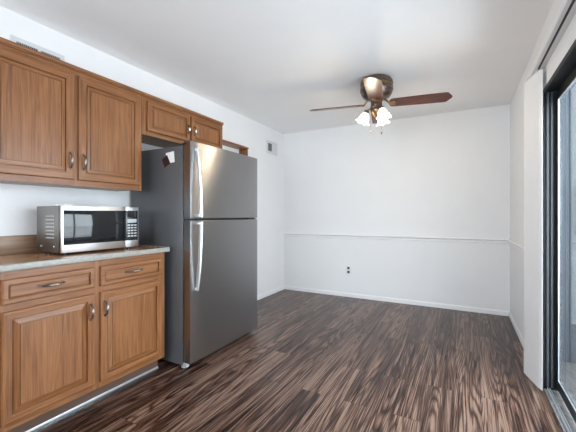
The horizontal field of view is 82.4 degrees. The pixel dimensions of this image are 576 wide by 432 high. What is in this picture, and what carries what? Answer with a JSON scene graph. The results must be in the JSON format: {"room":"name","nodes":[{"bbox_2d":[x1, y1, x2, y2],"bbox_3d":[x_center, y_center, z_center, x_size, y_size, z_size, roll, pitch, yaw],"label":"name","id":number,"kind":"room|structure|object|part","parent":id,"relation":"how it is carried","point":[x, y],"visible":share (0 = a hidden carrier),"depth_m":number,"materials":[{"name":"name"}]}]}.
{"room":"kitchen","nodes":[
{"label":"kitchen","id":0,"kind":"room"},
{"bbox_2d":[0,6,283,295],"bbox_3d":[-1.887,-0.055,1.878,0.120,2.440,7.784,0,0,28],"label":"wall","id":1,"kind":"structure","parent":0,"point":[18,203],"depth_m":2.89,"materials":[{"name":"paint"}]},
{"bbox_2d":[0,235,41,254],"bbox_3d":[-1.607,0.186,2.251,0.016,0.114,1.087,0,0,28],"label":"backsplash","id":2,"kind":"structure","parent":1,"relation":"attached to","point":[17,244],"depth_m":2.07,"materials":[{"name":"laminate"}]},
{"bbox_2d":[10,34,64,60],"bbox_3d":[-1.652,-1.044,2.183,0.008,0.157,0.314,0,0,28],"label":"air vent","id":3,"kind":"object","parent":1,"relation":"in","point":[15,39],"visible":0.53,"depth_m":2.17,"materials":[{"name":"metal"}]},
{"bbox_2d":[0,37,142,190],"bbox_3d":[-1.471,-0.567,2.153,0.353,0.760,0.991,0,0,28],"label":"upper cabinet","id":4,"kind":"object","parent":1,"relation":"attached to","point":[63,124],"visible":1,"depth_m":2.03,"materials":[{"name":"brown wood"}]},
{"bbox_3d":[-1.462,-0.558,1.885,0.018,0.669,0.451,0,0,28],"label":"door","id":5,"kind":"part","parent":4,"relation":"part of","materials":[{"name":"brown wood"}]},
{"bbox_3d":[-1.349,-0.340,2.050,0.036,0.118,0.016,0,0,28],"label":"handle","id":6,"kind":"part","parent":4,"relation":"part of","materials":[{"name":"grey metal"}]},
{"bbox_3d":[-1.485,-0.933,2.161,0.320,0.027,0.991,0,0,28],"label":"cornice","id":7,"kind":"part","parent":4,"relation":"part of","materials":[{"name":"brown wood"}]},
{"bbox_3d":[-1.311,-0.340,2.122,0.036,0.118,0.016,0,0,28],"label":"handle","id":8,"kind":"part","parent":4,"relation":"part of","materials":[{"name":"grey metal"}]},
{"bbox_3d":[-1.236,-0.558,2.310,0.018,0.669,0.454,0,0,28],"label":"door","id":9,"kind":"part","parent":4,"relation":"part of","materials":[{"name":"brown wood"}]},
{"bbox_2d":[141,92,223,148],"bbox_3d":[-1.011,-0.786,3.018,0.353,0.322,0.964,0,0,28],"label":"upper cabinet","id":10,"kind":"object","parent":1,"relation":"attached to","point":[164,124],"visible":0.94,"depth_m":2.82,"materials":[{"name":"brown wood"}]},
{"bbox_3d":[-0.995,-0.776,2.764,0.018,0.234,0.444,0,0,28],"label":"door","id":11,"kind":"part","parent":10,"relation":"part of","materials":[{"name":"brown wood"}]},
{"bbox_3d":[-1.026,-0.933,3.026,0.320,0.027,0.964,0,0,28],"label":"cornice","id":12,"kind":"part","parent":10,"relation":"part of","materials":[{"name":"brown wood"}]},
{"bbox_3d":[-0.778,-0.776,3.172,0.018,0.234,0.428,0,0,28],"label":"door","id":13,"kind":"part","parent":10,"relation":"part of","materials":[{"name":"brown wood"}]},
{"bbox_2d":[222,139,248,155],"bbox_3d":[-0.712,-0.708,3.816,0.135,0.265,0.700,0,0,28],"label":"wall shelf","id":14,"kind":"object","parent":1,"relation":"attached to","point":[243,150],"visible":0.49,"depth_m":3.98,"materials":[{"name":"brown wood"}]},
{"bbox_2d":[257,286,283,299],"bbox_3d":[-0.490,1.137,4.366,0.012,0.056,1.810,0,0,28],"label":"baseboard","id":15,"kind":"structure","parent":1,"relation":"attached to","point":[271,292],"depth_m":4.79,"materials":[{"name":"paint"}]},
{"bbox_2d":[266,140,276,155],"bbox_3d":[-0.235,-0.989,4.848,0.009,0.183,0.300,0,0,28],"label":"air vent","id":16,"kind":"object","parent":1,"relation":"in","point":[271,147],"visible":1,"depth_m":4.84,"materials":[{"name":"paint"}]},
{"bbox_2d":[0,0,553,133],"bbox_3d":[-0.541,-1.325,1.162,3.170,0.100,7.784,0,0,28],"label":"ceiling","id":17,"kind":"structure","parent":0,"point":[271,63],"depth_m":2.46,"materials":[{"name":"paint"}]},
{"bbox_2d":[310,74,451,133],"bbox_3d":[0.826,-1.010,3.072,0.947,0.530,0.947,0,0,-27],"label":"ceiling fan","id":18,"kind":"object","parent":17,"relation":"hanging from","point":[375,89],"visible":1,"depth_m":2.96,"materials":[{"name":"brown wood"}]},
{"bbox_3d":[0.466,-1.035,3.189,0.527,0.040,0.145,0,0,18],"label":"blade","id":19,"kind":"part","parent":18,"relation":"part of","materials":[{"name":"brown wood"}]},
{"bbox_3d":[0.703,-0.907,3.104,0.120,0.125,0.140,0,0,28],"label":"lamp shade","id":20,"kind":"part","parent":18,"relation":"part of","materials":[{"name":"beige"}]},
{"bbox_3d":[0.709,-1.035,2.712,0.145,0.040,0.527,0,0,18],"label":"blade","id":21,"kind":"part","parent":18,"relation":"part of","materials":[{"name":"brown wood"}]},
{"bbox_3d":[0.943,-1.035,3.432,0.145,0.040,0.527,0,0,18],"label":"blade","id":22,"kind":"part","parent":18,"relation":"part of","materials":[{"name":"brown wood"}]},
{"bbox_3d":[0.917,-0.907,3.163,0.126,0.125,0.130,0,0,28],"label":"lamp shade","id":23,"kind":"part","parent":18,"relation":"part of","materials":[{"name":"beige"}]},
{"bbox_3d":[0.859,-0.907,2.947,0.125,0.125,0.135,0,0,28],"label":"lamp shade","id":24,"kind":"part","parent":18,"relation":"part of","materials":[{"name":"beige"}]},
{"bbox_3d":[0.951,-1.048,3.042,0.114,0.064,0.074,0,0,45],"label":"blade arm","id":25,"kind":"part","parent":18,"relation":"part of","materials":[{"name":"gold metal"}]},
{"bbox_3d":[1.186,-1.035,2.955,0.527,0.040,0.145,0,0,18],"label":"blade","id":26,"kind":"part","parent":18,"relation":"part of","materials":[{"name":"brown wood"}]},
{"bbox_2d":[32,289,562,431],"bbox_3d":[-0.569,1.205,1.177,3.106,0.080,7.784,0,0,28],"label":"floor","id":27,"kind":"structure","parent":0,"point":[311,362],"depth_m":2.30,"materials":[{"name":"brown wood"}]},
{"bbox_2d":[0,252,163,431],"bbox_3d":[-1.370,0.719,2.122,0.556,0.893,1.031,0,0,28],"label":"base cabinet","id":28,"kind":"object","parent":27,"relation":"on","point":[73,335],"visible":0.99,"depth_m":1.89,"materials":[{"name":"brown wood"}]},
{"bbox_3d":[-1.280,0.378,1.791,0.018,0.122,0.451,0,0,28],"label":"drawer","id":29,"kind":"part","parent":28,"relation":"part of","materials":[{"name":"brown wood"}]},
{"bbox_3d":[-1.280,0.752,1.791,0.018,0.554,0.451,0,0,28],"label":"door","id":30,"kind":"part","parent":28,"relation":"part of","materials":[{"name":"brown wood"}]},
{"bbox_3d":[-1.265,0.375,1.772,0.036,0.016,0.148,0,0,28],"label":"handle","id":31,"kind":"part","parent":28,"relation":"part of","materials":[{"name":"grey metal"}]},
{"bbox_2d":[0,235,169,272],"bbox_3d":[-1.379,0.203,2.131,0.532,0.147,1.089,0,0,28],"label":"countertop","id":32,"kind":"structure","parent":28,"relation":"on","point":[18,252],"depth_m":2.02,"materials":[{"name":"laminate"}]},
{"bbox_2d":[37,205,137,254],"bbox_3d":[-1.346,0.093,2.250,0.287,0.300,0.528,0,0,28],"label":"microwave oven","id":33,"kind":"object","parent":32,"relation":"on","point":[61,229],"visible":1,"depth_m":2.08,"materials":[{"name":"metal"}]},
{"bbox_2d":[55,204,72,205],"bbox_3d":[-1.411,-0.061,2.072,0.100,0.012,0.050,0,0,28],"label":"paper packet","id":34,"kind":"object","parent":33,"relation":"on","point":[55,204],"visible":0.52,"depth_m":2.05,"materials":[{"name":"white paper"}]},
{"bbox_3d":[-1.254,0.086,2.142,0.020,0.286,0.421,0,0,28],"label":"door","id":35,"kind":"part","parent":33,"relation":"part of","materials":[{"name":"metal"}]},
{"bbox_3d":[-1.131,0.086,2.375,0.020,0.286,0.104,0,0,28],"label":"control panel","id":36,"kind":"part","parent":33,"relation":"part of","materials":[{"name":"metal"}]},
{"bbox_3d":[-1.166,0.577,1.956,0.036,0.115,0.016,0,0,28],"label":"handle","id":37,"kind":"part","parent":28,"relation":"part of","materials":[{"name":"grey metal"}]},
{"bbox_3d":[-1.123,0.577,2.038,0.036,0.115,0.016,0,0,28],"label":"handle","id":38,"kind":"part","parent":28,"relation":"part of","materials":[{"name":"grey metal"}]},
{"bbox_3d":[-1.047,0.378,2.229,0.018,0.122,0.460,0,0,28],"label":"drawer","id":39,"kind":"part","parent":28,"relation":"part of","materials":[{"name":"brown wood"}]},
{"bbox_3d":[-1.047,0.752,2.229,0.018,0.554,0.460,0,0,28],"label":"door","id":40,"kind":"part","parent":28,"relation":"part of","materials":[{"name":"brown wood"}]},
{"bbox_2d":[132,140,257,367],"bbox_3d":[-0.776,0.304,2.990,0.738,1.722,0.908,0,0,28],"label":"refrigerator","id":41,"kind":"object","parent":27,"relation":"on","point":[202,205],"visible":0.95,"depth_m":2.64,"materials":[{"name":"metal"}]},
{"bbox_2d":[162,155,169,166],"bbox_3d":[-0.952,-0.418,2.564,0.095,0.098,0.001,0,0,28],"label":"magnet","id":42,"kind":"object","parent":41,"relation":"attached to","point":[165,160],"visible":1,"depth_m":2.56},
{"bbox_2d":[166,151,174,162],"bbox_3d":[-0.912,-0.445,2.547,0.095,0.092,0.001,0,0,28],"label":"paper note","id":43,"kind":"object","parent":41,"relation":"attached to","point":[170,155],"visible":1,"depth_m":2.54,"materials":[{"name":"white paper"}]},
{"bbox_3d":[-0.670,0.313,2.479,0.073,0.520,0.018,0,0,28],"label":"handle","id":44,"kind":"part","parent":41,"relation":"part of","materials":[{"name":"metal"}]},
{"bbox_3d":[-0.670,-0.246,2.479,0.073,0.523,0.018,0,0,28],"label":"handle","id":45,"kind":"part","parent":41,"relation":"part of","materials":[{"name":"metal"}]},
{"bbox_3d":[-0.541,0.578,2.865,0.074,1.070,0.908,0,0,28],"label":"door","id":46,"kind":"part","parent":41,"relation":"part of","materials":[{"name":"metal"}]},
{"bbox_3d":[-0.541,-0.265,2.865,0.074,0.584,0.908,0,0,28],"label":"freezer door","id":47,"kind":"part","parent":41,"relation":"part of","materials":[{"name":"metal"}]},
{"bbox_2d":[284,104,509,310],"bbox_3d":[1.274,-0.055,4.537,2.966,2.440,0.120,0,0,28],"label":"wall","id":48,"kind":"structure","parent":0,"point":[447,174],"depth_m":4.33,"materials":[{"name":"paint"}]},
{"bbox_2d":[346,266,350,273],"bbox_3d":[0.861,0.782,4.683,0.070,0.115,0.009,0,0,28],"label":"wall outlet","id":49,"kind":"object","parent":48,"relation":"attached to","point":[348,268],"visible":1,"depth_m":4.68,"materials":[{"name":"white plastic"}]},
{"bbox_2d":[283,233,508,243],"bbox_3d":[1.239,0.305,4.471,2.966,0.052,0.030,0,0,28],"label":"trim","id":50,"kind":"structure","parent":48,"relation":"attached to","point":[444,239],"depth_m":4.31,"materials":[{"name":"paint"}]},
{"bbox_2d":[284,285,509,315],"bbox_3d":[1.243,1.137,4.479,2.966,0.056,0.012,0,0,28],"label":"baseboard","id":51,"kind":"structure","parent":48,"relation":"attached to","point":[370,297],"depth_m":4.32,"materials":[{"name":"paint"}]},
{"bbox_2d":[510,0,575,338],"bbox_3d":[0.822,-0.055,0.438,0.084,2.440,7.784,0,0,28],"label":"wall","id":52,"kind":"structure","parent":0,"point":[517,103],"depth_m":3.09,"materials":[{"name":"paint"}]},
{"bbox_2d":[507,239,523,252],"bbox_3d":[2.119,0.305,2.998,0.030,0.052,1.744,0,0,28],"label":"trim","id":53,"kind":"structure","parent":52,"relation":"attached to","point":[516,245],"depth_m":3.20,"materials":[{"name":"paint"}]},
{"bbox_2d":[509,312,523,348],"bbox_3d":[2.130,1.137,3.001,0.012,0.056,1.760,0,0,28],"label":"baseboard","id":54,"kind":"structure","parent":52,"relation":"attached to","point":[520,337],"depth_m":3.23,"materials":[{"name":"paint"}]},
{"bbox_2d":[524,0,575,390],"bbox_3d":[1.247,0.061,1.421,0.088,2.163,2.280,0,0,28],"label":"vertical blind","id":55,"kind":"object","parent":52,"relation":"attached to","point":[533,86],"visible":1,"depth_m":2.22,"materials":[{"name":"white plastic"}]},
{"bbox_2d":[543,39,575,431],"bbox_3d":[1.311,0.163,1.376,0.099,2.005,1.860,0,0,28],"label":"door","id":56,"kind":"structure","parent":52,"relation":"in","point":[563,78],"depth_m":2.16,"materials":[{"name":"black metal"}]},
{"label":"outside","id":57,"kind":"structure","parent":0,"visible":0},
{"bbox_2d":[561,361,575,405],"bbox_3d":[1.740,1.235,0.745,1.250,0.100,4.150,0,0,28],"label":"floor","id":58,"kind":"structure","parent":57,"point":[568,369],"depth_m":2.38,"materials":[{"name":"grey concrete"}]},
{"bbox_2d":[561,82,575,362],"bbox_3d":[2.632,-0.100,2.474,1.200,2.570,0.040,0,0,28],"label":"siding","id":59,"kind":"object","parent":58,"relation":"on","point":[568,101],"visible":0.27,"depth_m":2.65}
]}

